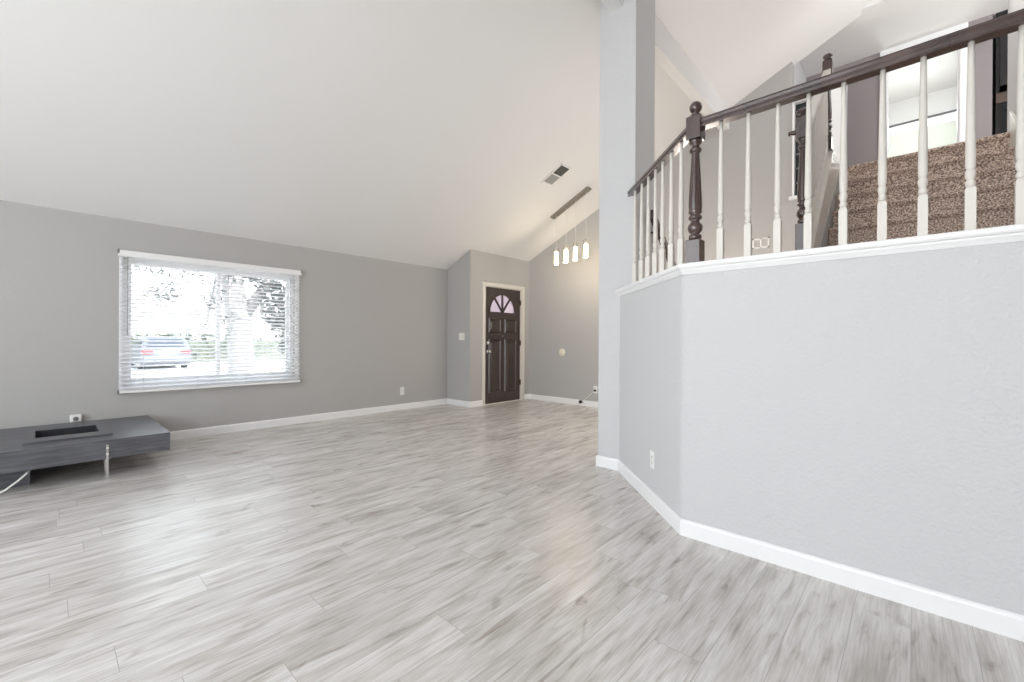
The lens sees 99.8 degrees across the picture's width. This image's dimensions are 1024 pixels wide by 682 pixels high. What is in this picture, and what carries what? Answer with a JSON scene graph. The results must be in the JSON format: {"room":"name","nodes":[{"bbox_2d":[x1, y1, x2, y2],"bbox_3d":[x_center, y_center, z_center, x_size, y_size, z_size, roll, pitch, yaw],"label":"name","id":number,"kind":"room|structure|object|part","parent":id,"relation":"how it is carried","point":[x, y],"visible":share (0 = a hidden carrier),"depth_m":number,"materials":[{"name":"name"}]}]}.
{"room":"living room","nodes":[
{"label":"living room","id":0,"kind":"room"},
{"bbox_2d":[0,200,447,431],"bbox_3d":[-3.978,-0.086,4.797,0.140,2.400,8.410,0,0,43],"label":"wall","id":1,"kind":"structure","parent":0,"point":[370,329],"depth_m":4.92,"materials":[{"name":"grey paint"}]},
{"bbox_2d":[119,256,298,390],"bbox_3d":[-3.562,-0.202,5.237,0.139,1.475,1.810,0,0,43],"label":"window","id":2,"kind":"structure","parent":1,"relation":"in","point":[120,258],"depth_m":5.16,"materials":[{"name":"white paint"}]},
{"bbox_3d":[-3.856,-0.205,4.954,0.022,1.310,0.855,0,0,43],"label":"sash","id":3,"kind":"part","parent":2,"relation":"part of","materials":[{"name":"clear glass"}]},
{"bbox_2d":[117,249,301,393],"bbox_3d":[-3.480,-0.201,5.161,0.084,1.511,1.838,0,0,43],"label":"window blind","id":4,"kind":"object","parent":2,"relation":"attached to","point":[122,253],"visible":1,"depth_m":5.01,"materials":[{"name":"white paint"}]},
{"bbox_3d":[-3.961,-0.166,4.638,0.028,1.411,0.003,0,0,44],"label":"ladder cord","id":5,"kind":"part","parent":4,"relation":"part of","materials":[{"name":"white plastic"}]},
{"bbox_3d":[-3.634,-0.165,4.989,0.028,1.411,0.003,0,0,44],"label":"ladder cord","id":6,"kind":"part","parent":4,"relation":"part of","materials":[{"name":"white fabric"}]},
{"bbox_3d":[-3.490,0.537,5.168,0.052,0.028,1.820,0,0,43],"label":"rail","id":7,"kind":"part","parent":4,"relation":"part of","materials":[{"name":"white paint"}]},
{"bbox_3d":[-3.293,-0.164,5.356,0.028,1.411,0.003,0,0,44],"label":"ladder cord","id":8,"kind":"part","parent":4,"relation":"part of","materials":[{"name":"white fabric"}]},
{"bbox_3d":[-2.994,-0.163,5.678,0.028,1.411,0.003,0,0,44],"label":"ladder cord","id":9,"kind":"part","parent":4,"relation":"part of","materials":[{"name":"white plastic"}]},
{"bbox_3d":[-3.327,-0.204,5.561,0.022,1.310,0.835,0,0,43],"label":"sash","id":10,"kind":"part","parent":2,"relation":"part of","materials":[{"name":"clear glass"}]},
{"bbox_2d":[170,398,481,439],"bbox_3d":[-3.655,1.069,4.590,0.625,0.095,8.550,0,0,43],"label":"baseboard","id":11,"kind":"structure","parent":1,"relation":"attached to","point":[182,434],"depth_m":5.92,"materials":[{"name":"white paint"}]},
{"bbox_2d":[400,387,403,394],"bbox_3d":[-1.794,0.818,7.042,0.010,0.125,0.075,0,0,43],"label":"wall outlet","id":12,"kind":"object","parent":1,"relation":"attached to","point":[401,388],"visible":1,"depth_m":7.04,"materials":[{"name":"white plastic"}]},
{"bbox_3d":[-4.346,0.798,4.297,0.010,0.125,0.080,0,0,43],"label":"wall outlet","id":13,"kind":"object","parent":1,"relation":"attached to","visible":0},
{"bbox_2d":[70,414,81,421],"bbox_3d":[-4.327,0.762,4.275,0.049,0.067,0.083,0,0,43],"label":"plug adapter","id":14,"kind":"object","parent":13,"relation":"attached to","point":[75,417],"visible":1,"depth_m":4.26,"materials":[{"name":"white plastic"}]},
{"bbox_2d":[0,0,872,269],"bbox_3d":[-0.094,-3.429,2.226,10.200,4.872,9.920,0,0,43],"label":"ceiling","id":15,"kind":"structure","parent":0,"point":[428,133],"depth_m":4.21,"materials":[{"name":"white paint"}]},
{"bbox_2d":[541,163,571,185],"bbox_3d":[0.630,-2.360,6.131,0.364,0.175,0.230,0,0,43],"label":"ceiling vent","id":16,"kind":"object","parent":15,"relation":"in","point":[562,169],"visible":1,"depth_m":6.12,"materials":[{"name":"white metal"}]},
{"bbox_2d":[550,186,591,264],"bbox_3d":[0.935,-1.805,6.918,0.731,1.157,0.120,0,0,43],"label":"pendant light","id":17,"kind":"object","parent":15,"relation":"hanging from","point":[587,189],"visible":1,"depth_m":6.88,"materials":[{"name":"white glass"}]},
{"bbox_2d":[554,247,557,264],"bbox_3d":[0.731,-1.400,7.107,0.064,0.296,0.063,0,0,43],"label":"shade","id":18,"kind":"object","parent":17,"relation":"attached to","point":[556,249],"depth_m":7.08,"materials":[{"name":"beige glass"}]},
{"bbox_2d":[564,245,567,262],"bbox_3d":[0.874,-1.409,6.974,0.064,0.296,0.063,0,0,43],"label":"shade","id":19,"kind":"object","parent":17,"relation":"attached to","point":[566,248],"depth_m":6.95,"materials":[{"name":"beige glass"}]},
{"bbox_2d":[573,242,577,260],"bbox_3d":[1.009,-1.423,6.848,0.064,0.296,0.063,0,0,43],"label":"shade","id":20,"kind":"object","parent":17,"relation":"attached to","point":[575,257],"depth_m":6.83,"materials":[{"name":"beige glass"}]},
{"bbox_2d":[584,239,587,257],"bbox_3d":[1.152,-1.443,6.715,0.064,0.296,0.063,0,0,43],"label":"shade","id":21,"kind":"object","parent":17,"relation":"attached to","point":[585,242],"depth_m":6.69,"materials":[{"name":"beige glass"}]},
{"bbox_2d":[600,0,728,130],"bbox_3d":[-0.372,-3.101,2.409,0.117,0.330,9.810,0,0,43],"label":"beam","id":22,"kind":"structure","parent":15,"relation":"attached to","point":[669,54],"depth_m":4.78,"materials":[{"name":"white paint"}]},
{"bbox_2d":[447,255,464,400],"bbox_3d":[-0.990,-0.185,7.666,0.610,2.616,0.140,0,0,43],"label":"wall","id":23,"kind":"structure","parent":0,"point":[456,272],"depth_m":7.56,"materials":[{"name":"grey paint"}]},
{"bbox_2d":[459,333,464,339],"bbox_3d":[-0.871,-0.079,7.451,0.145,0.120,0.012,0,0,43],"label":"light switch","id":24,"kind":"object","parent":23,"relation":"attached to","point":[461,335],"visible":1,"depth_m":7.44,"materials":[{"name":"white plastic"}]},
{"bbox_2d":[464,249,528,401],"bbox_3d":[-0.208,-0.214,7.956,0.140,2.681,1.630,0,0,43],"label":"wall","id":25,"kind":"structure","parent":0,"point":[480,266],"depth_m":7.46,"materials":[{"name":"grey paint"}]},
{"bbox_2d":[482,281,524,405],"bbox_3d":[-0.176,0.042,7.949,0.198,2.169,1.105,0,0,43],"label":"door","id":26,"kind":"structure","parent":25,"relation":"in","point":[503,305],"depth_m":7.91,"materials":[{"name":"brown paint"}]},
{"bbox_3d":[-0.305,0.449,7.755,0.019,0.965,0.315,0,0,43],"label":"panel","id":27,"kind":"part","parent":26,"relation":"part of","materials":[{"name":"brown wood"}]},
{"bbox_3d":[-0.302,-0.279,7.753,0.019,0.260,0.315,0,0,43],"label":"panel","id":28,"kind":"part","parent":26,"relation":"part of","materials":[{"name":"brown wood"}]},
{"bbox_3d":[-0.185,-0.681,7.923,0.006,0.325,0.650,0,0,43],"label":"fan glass","id":29,"kind":"part","parent":26,"relation":"part of","materials":[{"name":"glass"}]},
{"bbox_3d":[-0.024,0.449,8.057,0.019,0.965,0.328,0,0,43],"label":"panel","id":30,"kind":"part","parent":26,"relation":"part of","materials":[{"name":"brown wood"}]},
{"bbox_3d":[-0.021,-0.278,8.056,0.019,0.260,0.328,0,0,43],"label":"panel","id":31,"kind":"part","parent":26,"relation":"part of","materials":[{"name":"brown wood"}]},
{"bbox_2d":[0,399,1023,681],"bbox_3d":[-0.017,1.196,2.163,9.560,0.120,9.950,0,0,43],"label":"floor","id":32,"kind":"structure","parent":0,"point":[443,542],"depth_m":2.03,"materials":[{"name":"grey laminate"}]},
{"bbox_2d":[0,415,169,493],"bbox_3d":[-3.999,0.950,3.569,1.381,0.332,1.685,0,0,43],"label":"coffee table","id":33,"kind":"object","parent":32,"relation":"on","point":[23,450],"visible":1,"depth_m":3.52,"materials":[{"name":"black wood"}]},
{"bbox_2d":[22,423,112,445],"bbox_3d":[-3.833,0.856,3.725,0.680,0.142,0.510,0,0,43],"label":"tray","id":34,"kind":"object","parent":33,"relation":"on","point":[78,432],"depth_m":3.73,"materials":[{"name":"grey wood"}]},
{"bbox_3d":[-3.428,1.039,3.634,0.010,0.160,0.013,0,0,43],"label":"leg","id":35,"kind":"part","parent":33,"relation":"part of","materials":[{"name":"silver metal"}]},
{"bbox_3d":[-3.292,0.982,3.507,0.009,0.275,0.013,0,0,43],"label":"leg","id":36,"kind":"part","parent":33,"relation":"part of","materials":[{"name":"silver metal"}]},
{"bbox_2d":[598,0,654,459],"bbox_3d":[1.049,-1.066,3.942,0.353,4.408,0.370,0,0,43],"label":"wall pillar","id":37,"kind":"structure","parent":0,"point":[627,33],"depth_m":3.83,"materials":[{"name":"grey paint"}]},
{"bbox_2d":[529,61,830,401],"bbox_3d":[2.071,-1.206,6.898,4.910,4.688,0.120,0,0,43],"label":"wall","id":38,"kind":"structure","parent":0,"point":[563,297],"depth_m":6.55,"materials":[{"name":"grey paint"}]},
{"bbox_2d":[524,394,597,406],"bbox_3d":[1.630,1.088,7.121,3.700,0.095,0.145,0,0,43],"label":"baseboard","id":39,"kind":"structure","parent":38,"relation":"attached to","point":[526,396],"depth_m":7.89,"materials":[{"name":"white paint"}]},
{"bbox_2d":[559,349,564,355],"bbox_3d":[0.906,0.206,7.879,0.136,0.136,0.025,0,0,43],"label":"disc","id":40,"kind":"object","parent":38,"relation":"attached to","point":[561,351],"visible":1,"depth_m":7.87,"materials":[{"name":"beige plastic"}]},
{"bbox_2d":[579,389,595,405],"bbox_3d":[1.302,0.983,7.476,0.331,0.302,0.046,0,0,41],"label":"power cord","id":41,"kind":"object","parent":38,"relation":"attached to","point":[594,390],"visible":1,"depth_m":7.53,"materials":[{"name":"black plastic"}]},
{"bbox_2d":[752,237,769,248],"bbox_3d":[3.281,-1.290,5.685,0.203,0.135,0.010,0,0,43],"label":"light switch","id":42,"kind":"object","parent":38,"relation":"in","point":[758,243],"visible":1,"depth_m":5.68,"materials":[{"name":"white plastic"}]},
{"bbox_2d":[789,98,805,200],"bbox_3d":[3.627,-2.407,5.407,0.240,1.260,0.150,0,0,43],"label":"window","id":43,"kind":"structure","parent":38,"relation":"in","point":[799,104],"depth_m":5.44,"materials":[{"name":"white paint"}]},
{"bbox_3d":[3.625,-1.797,5.407,0.240,0.039,0.150,0,0,43],"label":"sill","id":44,"kind":"part","parent":43,"relation":"part of","materials":[{"name":"white paint"}]},
{"bbox_3d":[3.665,-2.412,5.440,0.150,1.200,0.010,0,0,43],"label":"glass","id":45,"kind":"part","parent":43,"relation":"part of","materials":[{"name":"grey"}]},
{"bbox_2d":[831,87,840,164],"bbox_3d":[3.920,-0.986,5.179,0.140,4.270,0.160,0,0,43],"label":"trim","id":46,"kind":"structure","parent":38,"relation":"attached to","point":[835,93],"depth_m":5.13,"materials":[{"name":"white paint"}]},
{"bbox_2d":[794,61,805,85],"bbox_3d":[3.948,-2.794,6.021,0.120,2.115,1.145,0,0,43],"label":"wall","id":47,"kind":"structure","parent":0,"point":[799,76],"depth_m":5.89,"materials":[{"name":"grey paint"}]},
{"bbox_2d":[619,241,1023,614],"bbox_3d":[2.314,0.383,1.520,0.806,1.530,5.255,0,0,-38],"label":"wall","id":48,"kind":"structure","parent":0,"point":[864,413],"depth_m":2.00,"materials":[{"name":"grey paint"}]},
{"bbox_2d":[650,450,654,469],"bbox_3d":[0.976,0.828,3.000,0.010,0.120,0.080,0,0,-2],"label":"wall outlet","id":49,"kind":"object","parent":48,"relation":"attached to","point":[652,454],"visible":1,"depth_m":2.99,"materials":[{"name":"white plastic"}]},
{"bbox_2d":[596,455,1023,641],"bbox_3d":[2.184,1.100,1.641,0.976,0.095,5.555,0,0,-34],"label":"baseboard","id":50,"kind":"structure","parent":48,"relation":"attached to","point":[1009,624],"depth_m":2.02,"materials":[{"name":"white paint"}]},
{"bbox_2d":[615,224,1023,295],"bbox_3d":[2.302,-0.413,1.529,0.886,0.061,5.300,0,0,-38],"label":"trim","id":51,"kind":"structure","parent":48,"relation":"on","point":[1009,233],"depth_m":1.99,"materials":[{"name":"white paint"}]},
{"bbox_2d":[627,8,1023,282],"bbox_3d":[2.318,-0.925,1.508,0.788,0.964,5.230,0,0,-38],"label":"banister","id":52,"kind":"object","parent":51,"relation":"on","point":[691,250],"visible":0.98,"depth_m":2.13,"materials":[{"name":"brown wood"}]},
{"bbox_3d":[1.057,-1.275,3.187,0.064,0.060,1.210,0,0,-3],"label":"handrail","id":53,"kind":"part","parent":52,"relation":"part of","materials":[{"name":"brown wood"}]},
{"bbox_3d":[1.082,-0.522,2.548,0.084,0.144,0.084,0,0,43],"label":"newel post","id":54,"kind":"part","parent":52,"relation":"part of","materials":[{"name":"brown wood"}]},
{"bbox_3d":[2.653,-1.265,1.094,4.215,0.060,0.064,0,0,43],"label":"handrail","id":55,"kind":"part","parent":52,"relation":"part of","materials":[{"name":"brown wood"}]},
{"bbox_2d":[806,14,992,166],"bbox_3d":[5.569,-2.788,6.330,1.832,2.115,1.755,0,0,43],"label":"wall","id":56,"kind":"structure","parent":0,"point":[863,96],"depth_m":5.80,"materials":[{"name":"grey paint"}]},
{"bbox_2d":[880,22,967,157],"bbox_3d":[5.235,-2.790,5.512,0.809,2.120,0.138,0,0,43],"label":"door frame","id":57,"kind":"structure","parent":56,"relation":"in","point":[961,53],"depth_m":5.25,"materials":[{"name":"white paint"}]},
{"bbox_2d":[800,0,1007,134],"bbox_3d":[6.315,-4.756,6.174,5.800,1.829,4.775,0,0,43],"label":"ceiling","id":58,"kind":"structure","parent":0,"point":[882,25],"depth_m":5.45,"materials":[{"name":"white paint"}]},
{"bbox_2d":[812,111,1016,247],"bbox_3d":[2.402,-0.397,3.462,2.400,3.036,2.980,0,0,43],"label":"staircase","id":59,"kind":"structure","parent":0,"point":[995,178],"depth_m":3.52,"materials":[{"name":"brown carpet"}]},
{"bbox_2d":[650,209,675,264],"bbox_3d":[1.896,-0.007,4.532,0.081,2.297,1.980,0,0,43],"label":"stair handrail","id":60,"kind":"object","parent":59,"relation":"on","point":[651,211],"visible":0.08,"depth_m":3.90,"materials":[{"name":"brown wood"}]},
{"bbox_2d":[788,53,832,249],"bbox_3d":[2.458,-1.495,3.518,0.134,2.240,1.240,0,0,43],"label":"banister","id":61,"kind":"object","parent":59,"relation":"on","point":[821,105],"visible":0.69,"depth_m":3.42,"materials":[{"name":"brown wood"}]},
{"bbox_3d":[2.078,-0.606,3.080,0.082,0.460,0.082,0,0,43],"label":"newel post","id":62,"kind":"part","parent":61,"relation":"part of","materials":[{"name":"brown wood"}]},
{"bbox_3d":[2.476,-1.961,3.499,0.056,0.988,1.090,0,0,43],"label":"handrail","id":63,"kind":"part","parent":61,"relation":"part of","materials":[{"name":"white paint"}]},
{"bbox_3d":[2.873,-1.806,3.928,0.072,0.135,0.072,0,0,43],"label":"newel post","id":64,"kind":"part","parent":61,"relation":"part of","materials":[{"name":"brown wood"}]},
{"bbox_2d":[889,86,956,124],"bbox_3d":[5.902,-2.786,6.184,4.200,2.115,1.755,0,0,43],"label":"wall","id":65,"kind":"structure","parent":0,"point":[945,99],"depth_m":6.70,"materials":[{"name":"white paint"}]},
{"bbox_2d":[889,108,956,135],"bbox_3d":[6.348,-2.822,6.810,1.560,1.360,0.110,0,0,43],"label":"window","id":66,"kind":"structure","parent":65,"relation":"in","point":[939,116],"depth_m":6.67,"materials":[{"name":"white paint"}]},
{"bbox_2d":[888,119,956,157],"bbox_3d":[6.305,-2.692,6.765,1.480,1.240,0.021,0,0,43],"label":"roller shade","id":67,"kind":"object","parent":66,"relation":"attached to","point":[942,134],"visible":0.12,"depth_m":6.65,"materials":[{"name":"white fabric"}]},
{"bbox_3d":[6.308,-3.305,6.763,1.480,0.015,0.016,0,0,43],"label":"rail","id":68,"kind":"part","parent":67,"relation":"part of","materials":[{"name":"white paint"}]},
{"bbox_3d":[6.321,-3.461,6.777,1.560,0.027,0.020,0,0,43],"label":"curtain rod","id":69,"kind":"part","parent":66,"relation":"part of","materials":[{"name":"grey metal"}]},
{"bbox_2d":[1007,0,1023,131],"bbox_3d":[3.354,-1.589,2.628,0.120,5.480,3.070,0,0,43],"label":"wall","id":70,"kind":"structure","parent":0,"point":[1013,5],"depth_m":3.60,"materials":[{"name":"grey paint"}]},
{"bbox_3d":[5.954,-1.627,5.733,5.700,0.200,5.500,0,0,43],"label":"floor","id":71,"kind":"structure","parent":0,"visible":0},
{"bbox_2d":[992,9,1007,134],"bbox_3d":[6.145,-2.783,4.977,0.800,2.115,0.672,0,0,43],"label":"tall cabinet","id":72,"kind":"object","parent":71,"relation":"on","point":[1000,44],"visible":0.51,"depth_m":5.03,"materials":[{"name":"black"}]},
{"bbox_3d":[5.959,-2.828,4.776,0.800,0.115,0.020,0,0,43],"label":"rail","id":73,"kind":"part","parent":72,"relation":"part of","materials":[{"name":"brown"}]},
{"bbox_2d":[1001,103,1006,132],"bbox_3d":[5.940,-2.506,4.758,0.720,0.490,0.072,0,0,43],"label":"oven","id":74,"kind":"object","parent":72,"relation":"in","point":[1003,105],"depth_m":4.99,"materials":[{"name":"metal"}]},
{"bbox_3d":[5.815,-3.322,4.890,0.370,0.840,0.013,0,0,43],"label":"door frame","id":75,"kind":"part","parent":72,"relation":"part of","materials":[{"name":"black"}]},
{"label":"outside","id":76,"kind":"structure","parent":0,"visible":0},
{"bbox_2d":[131,360,284,377],"bbox_3d":[-4.184,1.443,17.540,110.000,0.200,100.000,0,0,43],"label":"ground","id":77,"kind":"structure","parent":76,"point":[152,367],"depth_m":19.54,"materials":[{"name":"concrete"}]},
{"bbox_2d":[131,338,190,368],"bbox_3d":[-16.668,0.537,20.341,4.250,1.490,1.760,0,0,43],"label":"car","id":78,"kind":"object","parent":77,"relation":"on","point":[133,347],"visible":0.62,"depth_m":19.01,"materials":[{"name":"silver metal"}]},
{"bbox_2d":[141,351,152,354],"bbox_3d":[-15.623,0.500,18.469,0.090,0.180,0.380,0,0,43],"label":"tail light","id":79,"kind":"object","parent":78,"relation":"attached to","point":[141,351],"depth_m":18.44,"materials":[{"name":"pink"}]},
{"bbox_2d":[131,289,284,340],"bbox_3d":[-25.462,-1.412,38.694,7.200,5.250,15.200,0,0,43],"label":"house","id":80,"kind":"structure","parent":77,"relation":"on","point":[132,292],"depth_m":34.13,"materials":[{"name":"grey paint"}]},
{"bbox_3d":[-24.578,0.098,35.205,0.060,2.250,0.900,0,0,43],"label":"door","id":81,"kind":"part","parent":80,"relation":"part of","materials":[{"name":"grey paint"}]},
{"bbox_2d":[131,331,284,362],"bbox_3d":[-19.993,0.439,24.037,1.653,2.095,14.748,0,0,43],"label":"hedge","id":82,"kind":"object","parent":77,"relation":"on","point":[189,335],"visible":0.14,"depth_m":25.85,"materials":[{"name":"green plant"}]},
{"bbox_2d":[131,265,285,372],"bbox_3d":[-5.360,-0.682,8.799,1.429,4.088,4.077,0,0,43],"label":"street tree","id":83,"kind":"object","parent":77,"relation":"on","point":[160,270],"visible":0.38,"depth_m":8.77,"materials":[{"name":"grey plant"}]}
]}

